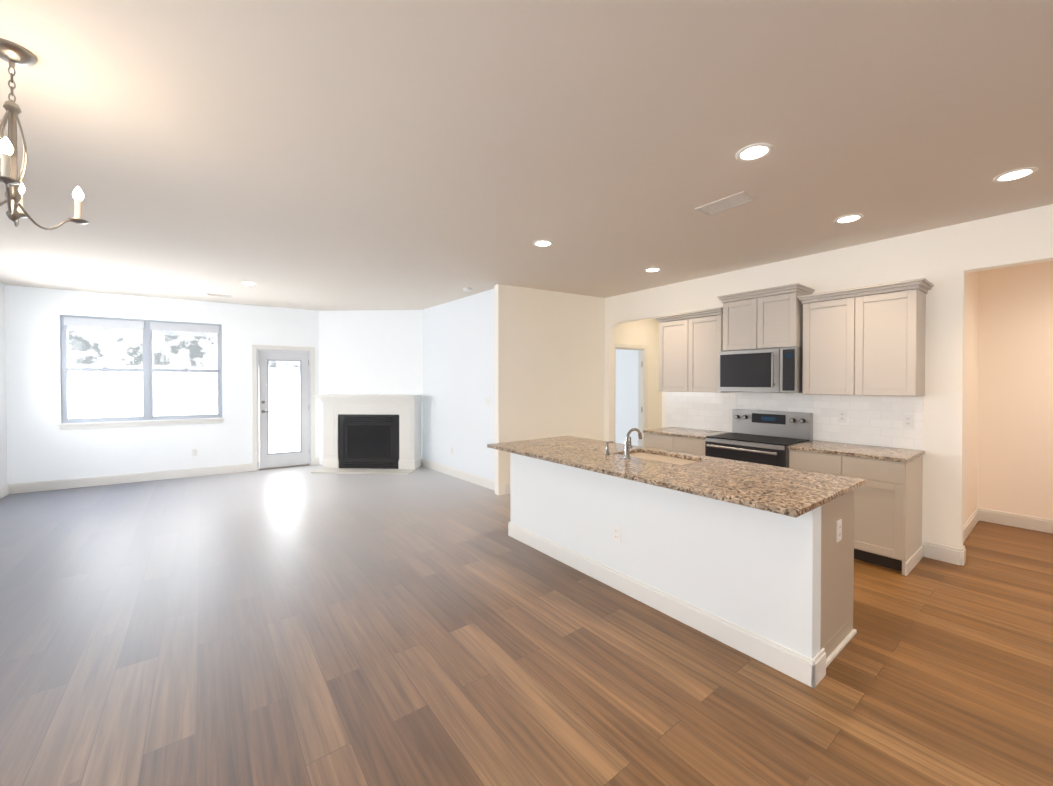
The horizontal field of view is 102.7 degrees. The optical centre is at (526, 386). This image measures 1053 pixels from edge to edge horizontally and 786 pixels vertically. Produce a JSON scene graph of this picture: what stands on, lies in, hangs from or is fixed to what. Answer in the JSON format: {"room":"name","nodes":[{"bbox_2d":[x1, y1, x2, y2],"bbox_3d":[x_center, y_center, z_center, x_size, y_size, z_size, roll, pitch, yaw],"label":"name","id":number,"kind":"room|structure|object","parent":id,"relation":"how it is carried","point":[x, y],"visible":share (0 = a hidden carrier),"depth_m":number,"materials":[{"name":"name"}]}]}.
{"room":"kitchen","nodes":[
{"label":"kitchen","id":0,"kind":"room"},
{"bbox_2d":[0,283,7,487],"bbox_3d":[-3.485,0.090,1.022,0.120,2.800,12.200,0,1,-38],"label":"wall","id":1,"kind":"structure","parent":0,"point":[3,440],"depth_m":5.54,"materials":[{"name":"paint"}]},
{"bbox_2d":[5,285,318,483],"bbox_3d":[-5.430,0.036,6.682,3.965,2.800,0.120,0,1,-32],"label":"wall","id":2,"kind":"structure","parent":0,"point":[41,446],"depth_m":6.23,"materials":[{"name":"paint"}]},
{"bbox_2d":[57,315,224,429],"bbox_3d":[-5.776,-0.202,6.423,1.905,1.619,0.123,0,1,-32],"label":"window","id":3,"kind":"structure","parent":2,"relation":"in","point":[146,327],"depth_m":6.40,"materials":[{"name":"grey plastic"}]},
{"bbox_2d":[192,449,197,456],"bbox_3d":[-5.283,1.056,6.709,0.072,0.116,0.007,0,1,-32],"label":"outlet","id":4,"kind":"object","parent":2,"relation":"attached to","point":[194,452],"visible":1,"depth_m":6.71,"materials":[{"name":"white plastic"}]},
{"bbox_2d":[256,349,310,469],"bbox_3d":[-4.258,0.394,7.415,0.823,2.068,0.143,0,1,-32],"label":"patio door","id":5,"kind":"structure","parent":2,"relation":"in","point":[266,460],"depth_m":7.38,"materials":[{"name":"white paint"}]},
{"bbox_2d":[252,345,314,470],"bbox_3d":[-4.228,0.362,7.367,0.955,2.135,0.018,0,1,-32],"label":"door frame","id":6,"kind":"structure","parent":2,"relation":"attached to","point":[254,405],"depth_m":7.20,"materials":[{"name":"white wood"}]},
{"bbox_2d":[319,310,422,464],"bbox_3d":[-2.815,0.026,7.669,2.034,2.800,0.120,0,1,3],"label":"wall","id":7,"kind":"structure","parent":0,"point":[370,351],"depth_m":7.60,"materials":[{"name":"paint"}]},
{"bbox_2d":[422,289,494,480],"bbox_3d":[-1.035,0.036,6.651,0.212,2.800,2.553,0,1,-38],"label":"wall","id":8,"kind":"structure","parent":0,"point":[458,366],"depth_m":6.54,"materials":[{"name":"paint"}]},
{"bbox_2d":[0,465,1052,785],"bbox_3d":[-0.175,1.512,4.024,9.770,0.100,13.500,0,1,-38],"label":"floor","id":9,"kind":"structure","parent":0,"point":[308,627],"depth_m":2.27,"materials":[{"name":"wood"}]},
{"bbox_2d":[311,394,421,473],"bbox_3d":[-2.742,0.788,7.263,1.707,1.283,0.698,0,1,3],"label":"fireplace","id":10,"kind":"object","parent":9,"relation":"on","point":[371,433],"visible":1,"depth_m":7.23,"materials":[{"name":"white stone"}]},
{"bbox_2d":[508,452,863,687],"bbox_3d":[0.912,1.026,3.319,0.751,0.884,2.607,0,1,-38],"label":"kitchen island","id":11,"kind":"object","parent":9,"relation":"on","point":[754,560],"depth_m":2.50,"materials":[{"name":"paint"}]},
{"bbox_2d":[613,525,620,542],"bbox_3d":[0.655,1.071,3.056,0.007,0.116,0.072,0,1,-38],"label":"outlet","id":12,"kind":"object","parent":11,"relation":"attached to","point":[616,533],"visible":1,"depth_m":3.05,"materials":[{"name":"white plastic"}]},
{"bbox_2d":[487,436,865,519],"bbox_3d":[0.841,0.570,3.273,1.044,0.030,2.625,0,1,-38],"label":"island countertop","id":13,"kind":"structure","parent":11,"relation":"on","point":[768,488],"depth_m":2.68,"materials":[{"name":"brown stone"}]},
{"bbox_2d":[605,441,612,454],"bbox_3d":[0.672,0.499,3.429,0.083,0.107,0.043,0,1,-38],"label":"soap dispenser","id":14,"kind":"object","parent":13,"relation":"on","point":[607,450],"visible":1,"depth_m":3.41,"materials":[{"name":"silver metal"}]},
{"bbox_2d":[623,428,641,458],"bbox_3d":[0.845,0.440,3.295,0.207,0.228,0.079,0,1,-38],"label":"faucet","id":15,"kind":"object","parent":13,"relation":"on","point":[628,445],"visible":1,"depth_m":3.25,"materials":[{"name":"silver metal"}]},
{"bbox_2d":[619,452,690,463],"bbox_3d":[1.051,0.684,3.357,0.393,0.224,0.664,0,1,-38],"label":"sink","id":16,"kind":"object","parent":13,"relation":"in","point":[646,455],"depth_m":3.42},
{"bbox_2d":[836,519,841,541],"bbox_3d":[1.751,0.808,2.358,0.072,0.116,0.007,0,1,-38],"label":"outlet","id":17,"kind":"object","parent":11,"relation":"attached to","point":[838,530],"visible":1,"depth_m":2.35,"materials":[{"name":"white plastic"}]},
{"bbox_2d":[643,427,731,455],"bbox_3d":[1.928,0.995,5.039,0.648,0.914,0.819,0,1,-38],"label":"base cabinet","id":18,"kind":"object","parent":9,"relation":"on","point":[685,440],"visible":0.17,"depth_m":4.88,"materials":[{"name":"beige wood"}]},
{"bbox_2d":[705,409,812,467],"bbox_3d":[2.379,0.863,4.364,0.735,1.190,0.778,0,1,-38],"label":"range","id":19,"kind":"object","parent":9,"relation":"on","point":[763,437],"visible":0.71,"depth_m":4.32,"materials":[{"name":"silver metal"}]},
{"bbox_2d":[788,440,924,575],"bbox_3d":[2.917,1.007,3.754,0.648,0.914,0.828,0,1,-38],"label":"base cabinet","id":20,"kind":"object","parent":9,"relation":"on","point":[888,514],"visible":0.6,"depth_m":3.43,"materials":[{"name":"beige wood"}]},
{"bbox_2d":[0,0,1052,310],"bbox_3d":[-0.175,-1.388,3.996,9.770,0.100,13.500,0,1,-38],"label":"ceiling","id":21,"kind":"structure","parent":0,"point":[354,154],"depth_m":2.24,"materials":[{"name":"white paint"}]},
{"bbox_2d":[0,38,88,229],"bbox_3d":[-2.043,-0.980,1.629,0.439,0.670,0.510,0,1,-38],"label":"chandelier","id":22,"kind":"object","parent":21,"relation":"hanging from","point":[12,54],"visible":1,"depth_m":1.65,"materials":[{"name":"silver metal"}]},
{"bbox_2d":[207,294,231,297],"bbox_3d":[-4.580,-1.356,6.285,0.300,0.008,0.120,0,1,-32],"label":"ceiling vent","id":23,"kind":"object","parent":21,"relation":"in","point":[219,295],"visible":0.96,"depth_m":6.27,"materials":[{"name":"white metal"}]},
{"bbox_2d":[241,281,256,284],"bbox_3d":[-3.635,-1.349,5.517,0.184,0.008,0.184,0,1,-38],"label":"recessed light","id":24,"kind":"object","parent":21,"relation":"in","point":[248,283],"visible":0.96,"depth_m":5.52,"materials":[{"name":"white"}]},
{"bbox_2d":[463,287,471,291],"bbox_3d":[-0.818,-1.338,5.824,0.124,0.036,0.124,0,1,-38],"label":"smoke detector","id":25,"kind":"object","parent":21,"relation":"attached to","point":[467,289],"visible":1,"depth_m":5.78,"materials":[{"name":"white plastic"}]},
{"bbox_2d":[533,240,552,246],"bbox_3d":[0.154,-1.333,3.934,0.184,0.008,0.184,0,1,-38],"label":"recessed light","id":26,"kind":"object","parent":21,"relation":"in","point":[542,243],"visible":0.98,"depth_m":3.93,"materials":[{"name":"white plastic"}]},
{"bbox_2d":[645,268,660,271],"bbox_3d":[1.457,-1.342,4.857,0.184,0.008,0.184,0,1,-38],"label":"recessed light","id":27,"kind":"object","parent":21,"relation":"in","point":[652,269],"visible":1,"depth_m":4.83,"materials":[{"name":"white plastic"}]},
{"bbox_2d":[695,191,757,215],"bbox_3d":[1.446,-1.325,3.061,0.200,0.008,0.360,0,1,-38],"label":"ceiling vent","id":28,"kind":"object","parent":21,"relation":"in","point":[729,202],"visible":1,"depth_m":3.05,"materials":[{"name":"white metal"}]},
{"bbox_2d":[736,143,772,160],"bbox_3d":[1.283,-1.318,2.377,0.184,0.008,0.184,0,1,-38],"label":"recessed light","id":29,"kind":"object","parent":21,"relation":"in","point":[756,151],"visible":1,"depth_m":2.37,"materials":[{"name":"white plastic"}]},
{"bbox_2d":[834,214,862,223],"bbox_3d":[2.556,-1.327,3.342,0.184,0.008,0.184,0,1,-38],"label":"recessed light","id":30,"kind":"object","parent":21,"relation":"in","point":[848,218],"visible":1,"depth_m":3.33,"materials":[{"name":"white"}]},
{"bbox_2d":[993,167,1037,181],"bbox_3d":[3.054,-1.321,2.634,0.184,0.008,0.184,0,1,-38],"label":"recessed light","id":31,"kind":"object","parent":21,"relation":"in","point":[1016,174],"visible":1,"depth_m":2.62,"materials":[{"name":"white plastic"}]},
{"bbox_2d":[494,284,661,495],"bbox_3d":[1.048,0.038,6.480,3.370,2.800,0.120,0,1,-31],"label":"wall","id":32,"kind":"structure","parent":0,"point":[549,364],"depth_m":6.00,"materials":[{"name":"paint"}]},
{"bbox_2d":[614,343,647,446],"bbox_3d":[1.637,0.377,6.823,0.780,2.115,0.138,0,1,-31],"label":"door frame","id":33,"kind":"structure","parent":32,"relation":"attached to","point":[642,408],"depth_m":6.94,"materials":[{"name":"white wood"}]},
{"bbox_2d":[615,349,637,445],"bbox_3d":[1.961,0.024,7.951,0.239,2.800,1.470,0,1,-38],"label":"wall","id":34,"kind":"structure","parent":0,"point":[626,411],"depth_m":7.86,"materials":[{"name":"paint"}]},
{"bbox_2d":[604,204,1052,548],"bbox_3d":[3.550,0.066,3.555,0.120,2.800,7.635,0,1,-38],"label":"wall","id":35,"kind":"structure","parent":0,"point":[944,260],"depth_m":3.58,"materials":[{"name":"paint"}]},
{"bbox_2d":[0,457,1052,565],"bbox_3d":[0.064,1.397,3.702,8.781,0.135,12.100,0,1,-38],"label":"baseboard","id":36,"kind":"structure","parent":35,"relation":"attached to","point":[948,554],"depth_m":5.85,"materials":[{"name":"white wood"}]},
{"bbox_2d":[653,307,726,392],"bbox_3d":[2.026,-0.406,5.116,0.383,0.943,0.894,0,1,-38],"label":"upper cabinet","id":37,"kind":"object","parent":35,"relation":"attached to","point":[690,346],"visible":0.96,"depth_m":4.99,"materials":[{"name":"beige wood"}]},
{"bbox_2d":[717,283,814,350],"bbox_3d":[2.507,-0.687,4.447,0.433,0.598,0.786,0,1,-38],"label":"upper cabinet","id":38,"kind":"object","parent":35,"relation":"attached to","point":[769,318],"visible":1,"depth_m":4.29,"materials":[{"name":"beige wood"}]},
{"bbox_2d":[719,347,802,392],"bbox_3d":[2.487,-0.161,4.437,0.464,0.444,0.766,0,1,-38],"label":"microwave","id":39,"kind":"object","parent":38,"relation":"attached to","point":[776,370],"visible":0.98,"depth_m":4.27,"materials":[{"name":"silver metal"}]},
{"bbox_2d":[666,392,922,449],"bbox_3d":[2.643,0.078,4.627,0.009,0.925,2.530,0,1,-38],"label":"tile backsplash","id":40,"kind":"structure","parent":35,"relation":"attached to","point":[874,420],"depth_m":4.18,"materials":[{"name":"white tile"}]},
{"bbox_2d":[838,410,846,422],"bbox_3d":[3.057,0.291,4.077,0.007,0.116,0.072,0,1,-38],"label":"outlet","id":41,"kind":"object","parent":40,"relation":"attached to","point":[842,415],"visible":1,"depth_m":4.07,"materials":[{"name":"white plastic"}]},
{"bbox_2d":[903,414,913,427],"bbox_3d":[3.350,0.305,3.696,0.007,0.116,0.072,0,1,-38],"label":"outlet","id":42,"kind":"object","parent":40,"relation":"attached to","point":[908,421],"visible":1,"depth_m":3.69,"materials":[{"name":"white plastic"}]},
{"bbox_2d":[797,278,933,395],"bbox_3d":[3.028,-0.393,3.813,0.383,0.943,0.898,0,1,-38],"label":"upper cabinet","id":43,"kind":"object","parent":35,"relation":"attached to","point":[868,340],"visible":1,"depth_m":3.67,"materials":[{"name":"beige wood"}]},
{"bbox_2d":[964,271,979,523],"bbox_3d":[4.226,0.060,4.128,1.650,2.800,0.120,0,1,-38],"label":"wall","id":44,"kind":"structure","parent":0,"point":[972,332],"depth_m":4.32,"materials":[{"name":"paint"}]},
{"bbox_2d":[980,261,1052,519],"bbox_3d":[6.086,0.070,3.162,0.120,2.800,3.920,0,1,-38],"label":"wall","id":45,"kind":"structure","parent":0,"point":[1008,449],"depth_m":4.36,"materials":[{"name":"paint"}]},
{"label":"outside","id":46,"kind":"structure","parent":0,"visible":0},
{"bbox_2d":[68,326,299,452],"bbox_3d":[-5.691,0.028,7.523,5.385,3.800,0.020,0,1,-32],"label":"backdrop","id":47,"kind":"structure","parent":46,"point":[104,408],"depth_m":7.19,"materials":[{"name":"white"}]}
]}

